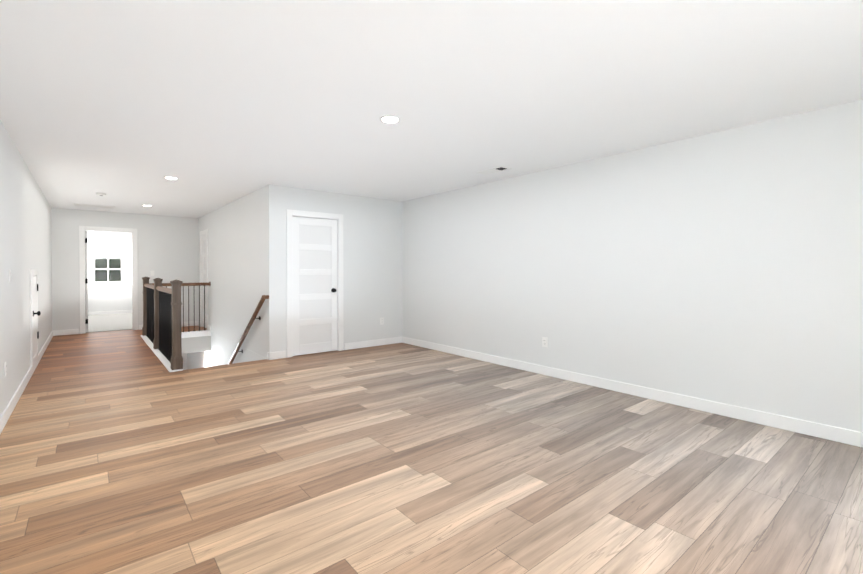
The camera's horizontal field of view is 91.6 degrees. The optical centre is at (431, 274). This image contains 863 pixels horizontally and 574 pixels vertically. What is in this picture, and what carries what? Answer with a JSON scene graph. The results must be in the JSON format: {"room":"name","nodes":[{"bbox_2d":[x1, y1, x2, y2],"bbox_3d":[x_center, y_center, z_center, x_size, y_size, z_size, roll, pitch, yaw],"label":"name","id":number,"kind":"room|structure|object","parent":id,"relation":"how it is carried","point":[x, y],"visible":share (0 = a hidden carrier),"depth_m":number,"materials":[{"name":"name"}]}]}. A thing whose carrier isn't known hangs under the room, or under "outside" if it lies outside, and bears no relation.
{"room":"upstairs loft","nodes":[
{"label":"upstairs loft","id":0,"kind":"room"},
{"bbox_2d":[0,120,51,416],"bbox_3d":[-3.443,-0.009,3.271,0.120,2.440,12.290,0,1,-39],"label":"wall","id":1,"kind":"structure","parent":0,"point":[25,230],"depth_m":4.20,"materials":[{"name":"grey paint"}]},
{"bbox_2d":[4,362,6,376],"bbox_3d":[-3.505,0.779,3.454,0.009,0.114,0.070,0,1,-39],"label":"outlet","id":2,"kind":"object","parent":1,"relation":"attached to","point":[5,370],"visible":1,"depth_m":3.44,"materials":[{"name":"white plastic"}]},
{"bbox_2d":[0,331,52,433],"bbox_3d":[-3.391,1.158,3.323,0.015,0.105,12.050,0,1,-39],"label":"baseboard","id":3,"kind":"structure","parent":1,"relation":"attached to","point":[8,411],"depth_m":4.11,"materials":[{"name":"white paint"}]},
{"bbox_2d":[30,269,37,366],"bbox_3d":[-4.973,0.517,5.254,0.018,1.160,0.746,0,1,-39],"label":"door frame","id":4,"kind":"structure","parent":1,"relation":"attached to","point":[33,272],"depth_m":4.98,"materials":[{"name":"white paint"}]},
{"bbox_2d":[32,276,40,357],"bbox_3d":[-4.965,0.520,5.280,0.104,0.988,0.598,0,1,-39],"label":"access door","id":5,"kind":"structure","parent":1,"relation":"in","point":[35,313],"depth_m":5.25,"materials":[{"name":"white paint"}]},
{"bbox_2d":[86,313,131,332],"bbox_3d":[-8.015,1.348,10.227,4.440,0.412,4.250,0,1,-39],"label":"floor","id":6,"kind":"structure","parent":0,"point":[108,322],"depth_m":9.98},
{"bbox_2d":[88,231,131,311],"bbox_3d":[-9.322,-0.079,11.814,4.440,2.440,0.120,0,1,-39],"label":"wall","id":7,"kind":"structure","parent":0,"point":[108,298],"depth_m":11.95,"materials":[{"name":"grey paint"}]},
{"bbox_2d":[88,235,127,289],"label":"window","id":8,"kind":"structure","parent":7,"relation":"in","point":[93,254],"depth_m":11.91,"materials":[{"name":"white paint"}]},
{"bbox_2d":[88,285,128,285],"bbox_3d":[-9.140,0.314,11.870,0.970,0.025,0.070,0,1,-39],"label":"window sill","id":9,"kind":"structure","parent":7,"relation":"attached to","point":[108,285],"depth_m":11.84,"materials":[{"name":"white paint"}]},
{"bbox_2d":[88,310,131,314],"bbox_3d":[-9.280,1.089,11.772,4.200,0.105,0.015,0,1,-39],"label":"baseboard","id":10,"kind":"structure","parent":7,"relation":"attached to","point":[109,312],"depth_m":11.88,"materials":[{"name":"white paint"}]},
{"bbox_2d":[51,208,198,333],"bbox_3d":[-6.244,-0.054,8.841,2.600,2.440,0.120,0,1,-39],"label":"wall","id":11,"kind":"structure","parent":0,"point":[167,249],"depth_m":8.85,"materials":[{"name":"grey paint"}]},
{"bbox_2d":[85,231,87,331],"bbox_3d":[-7.179,0.147,8.631,0.176,2.025,0.796,0,1,-39],"label":"bedroom door","id":12,"kind":"structure","parent":11,"relation":"in","point":[86,279],"depth_m":8.40,"materials":[{"name":"white paint"}]},
{"bbox_2d":[79,226,137,333],"bbox_3d":[-6.571,0.106,8.563,0.936,2.123,0.138,0,1,-39],"label":"door frame","id":13,"kind":"structure","parent":11,"relation":"attached to","point":[82,279],"depth_m":8.48,"materials":[{"name":"white paint"}]},
{"bbox_2d":[53,321,197,335],"bbox_3d":[-6.248,1.114,8.761,2.480,0.105,0.015,0,1,-39],"label":"baseboard","id":14,"kind":"structure","parent":11,"relation":"attached to","point":[69,332],"depth_m":8.16,"materials":[{"name":"white paint"}]},
{"bbox_2d":[182,353,186,369],"bbox_3d":[-6.687,2.753,10.440,1.050,2.400,0.120,0,1,-39],"label":"wall","id":15,"kind":"structure","parent":0,"point":[184,356],"depth_m":10.69,"materials":[{"name":"grey paint"}]},
{"bbox_2d":[181,336,210,353],"bbox_3d":[-4.942,1.385,8.296,1.050,0.370,0.032,0,1,-39],"label":"wall","id":16,"kind":"structure","parent":0,"point":[195,344],"depth_m":8.44,"materials":[{"name":"paint"}]},
{"bbox_2d":[141,335,182,371],"bbox_3d":[-4.294,1.233,6.578,0.150,0.142,3.650,0,1,-39],"label":"trim","id":17,"kind":"structure","parent":16,"relation":"attached to","point":[163,359],"depth_m":5.98,"materials":[{"name":"white paint"}]},
{"bbox_2d":[142,277,183,369],"bbox_3d":[-4.285,0.606,6.580,0.115,1.109,3.655,0,1,-39],"label":"stair railing","id":18,"kind":"object","parent":17,"relation":"on","point":[161,329],"depth_m":6.05,"materials":[{"name":"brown wood"}]},
{"bbox_2d":[181,330,210,337],"bbox_3d":[-4.957,1.219,8.321,1.031,0.142,0.112,0,1,-39],"label":"trim","id":19,"kind":"structure","parent":16,"relation":"attached to","point":[200,333],"depth_m":8.44,"materials":[{"name":"white paint"}]},
{"bbox_2d":[184,282,210,331],"bbox_3d":[-4.968,0.592,8.308,1.068,1.109,0.115,0,1,-39],"label":"stair railing","id":20,"kind":"object","parent":19,"relation":"on","point":[209,283],"depth_m":8.50,"materials":[{"name":"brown wood"}]},
{"bbox_2d":[187,186,266,368],"bbox_3d":[-3.782,1.354,7.799,0.124,5.240,7.870,0,1,-39],"label":"wall","id":21,"kind":"structure","parent":0,"point":[236,256],"depth_m":7.14,"materials":[{"name":"grey paint"}]},
{"bbox_2d":[200,229,207,329],"bbox_3d":[-4.873,0.141,9.125,0.120,2.045,0.620,0,1,-39],"label":"door frame","id":22,"kind":"structure","parent":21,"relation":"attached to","point":[201,269],"depth_m":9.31,"materials":[{"name":"white paint"}]},
{"bbox_2d":[202,234,206,327],"bbox_3d":[-4.924,0.148,9.084,0.105,2.015,0.578,0,1,-39],"label":"closet door","id":23,"kind":"structure","parent":22,"relation":"attached to","point":[203,258],"depth_m":9.19,"materials":[{"name":"white paint"}]},
{"bbox_2d":[228,295,268,363],"bbox_3d":[-3.442,1.528,7.223,0.089,2.506,3.652,0,1,-39],"label":"stair handrail","id":24,"kind":"object","parent":21,"relation":"attached to","point":[254,315],"visible":0.62,"depth_m":6.29,"materials":[{"name":"brown wood"}]},
{"bbox_2d":[266,184,401,357],"bbox_3d":[-1.417,-0.036,6.589,2.260,2.440,0.120,0,1,-39],"label":"wall","id":25,"kind":"structure","parent":0,"point":[372,261],"depth_m":6.68,"materials":[{"name":"grey paint"}]},
{"bbox_2d":[292,216,336,355],"bbox_3d":[-1.720,0.171,6.258,0.708,2.015,0.105,0,1,-39],"label":"closet door","id":26,"kind":"structure","parent":25,"relation":"in","point":[314,269],"depth_m":6.27,"materials":[{"name":"white paint"}]},
{"bbox_2d":[286,209,343,357],"bbox_3d":[-1.761,0.164,6.309,0.750,2.045,0.120,0,1,-39],"label":"door frame","id":27,"kind":"structure","parent":25,"relation":"attached to","point":[337,270],"depth_m":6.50,"materials":[{"name":"white paint"}]},
{"bbox_2d":[267,337,401,359],"bbox_3d":[-1.396,1.132,6.561,2.275,0.105,0.065,0,1,-39],"label":"baseboard","id":28,"kind":"structure","parent":25,"relation":"attached to","point":[347,346],"depth_m":6.74,"materials":[{"name":"white paint"}]},
{"bbox_2d":[0,325,862,573],"bbox_3d":[-1.563,1.398,4.821,4.980,0.400,12.290,0,1,-39],"label":"planks","id":29,"kind":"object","parent":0,"point":[124,452],"visible":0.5,"depth_m":2.54,"materials":[{"name":"brown wood"}]},
{"bbox_2d":[187,359,266,369],"bbox_3d":[-2.701,1.207,5.555,1.050,0.030,0.030,0,1,-39],"label":"trim","id":30,"kind":"structure","parent":29,"relation":"attached to","point":[226,364],"depth_m":5.55,"materials":[{"name":"brown wood"}]},
{"bbox_2d":[0,0,862,217],"bbox_3d":[-1.563,-1.302,4.799,4.980,0.120,12.290,0,1,-39],"label":"ceiling","id":31,"kind":"structure","parent":0,"point":[126,106],"depth_m":2.72,"materials":[{"name":"white paint"}]},
{"bbox_2d":[73,203,115,208],"bbox_3d":[-6.242,-1.262,7.787,0.620,0.008,0.320,0,1,-39],"label":"ceiling vent","id":32,"kind":"object","parent":31,"relation":"in","point":[95,206],"visible":1,"depth_m":7.79,"materials":[{"name":"white plastic"}]},
{"bbox_2d":[164,176,178,179],"bbox_3d":[-3.359,-1.243,5.416,0.164,0.008,0.164,0,1,-39],"label":"recessed light","id":33,"kind":"object","parent":31,"relation":"in","point":[170,177],"visible":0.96,"depth_m":5.40,"materials":[{"name":"white plastic"}]},
{"bbox_2d":[380,115,399,122],"bbox_3d":[-0.328,-1.226,3.323,0.164,0.008,0.164,0,1,-39],"label":"recessed light","id":34,"kind":"object","parent":31,"relation":"in","point":[389,119],"visible":1,"depth_m":3.31,"materials":[{"name":"white plastic"}]},
{"bbox_2d":[477,166,510,174],"bbox_3d":[0.743,-1.239,5.013,0.170,0.009,0.400,0,1,-39],"label":"ceiling vent","id":35,"kind":"object","parent":31,"relation":"in","point":[494,170],"visible":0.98,"depth_m":4.99,"materials":[{"name":"white plastic"}]},
{"bbox_2d":[402,99,862,431],"bbox_3d":[1.838,-0.019,4.491,0.120,2.440,7.490,0,1,-39],"label":"wall","id":36,"kind":"structure","parent":0,"point":[725,266],"depth_m":3.86,"materials":[{"name":"grey paint"}]},
{"bbox_2d":[542,337,546,346],"bbox_3d":[1.348,0.807,4.995,0.009,0.114,0.070,0,1,-39],"label":"outlet","id":37,"kind":"object","parent":36,"relation":"attached to","point":[544,341],"visible":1,"depth_m":5.00,"materials":[{"name":"white plastic"}]},
{"bbox_2d":[402,336,862,446],"bbox_3d":[1.786,1.149,4.458,0.015,0.105,7.250,0,1,-39],"label":"baseboard","id":38,"kind":"structure","parent":36,"relation":"attached to","point":[837,434],"depth_m":3.85,"materials":[{"name":"white paint"}]}
]}

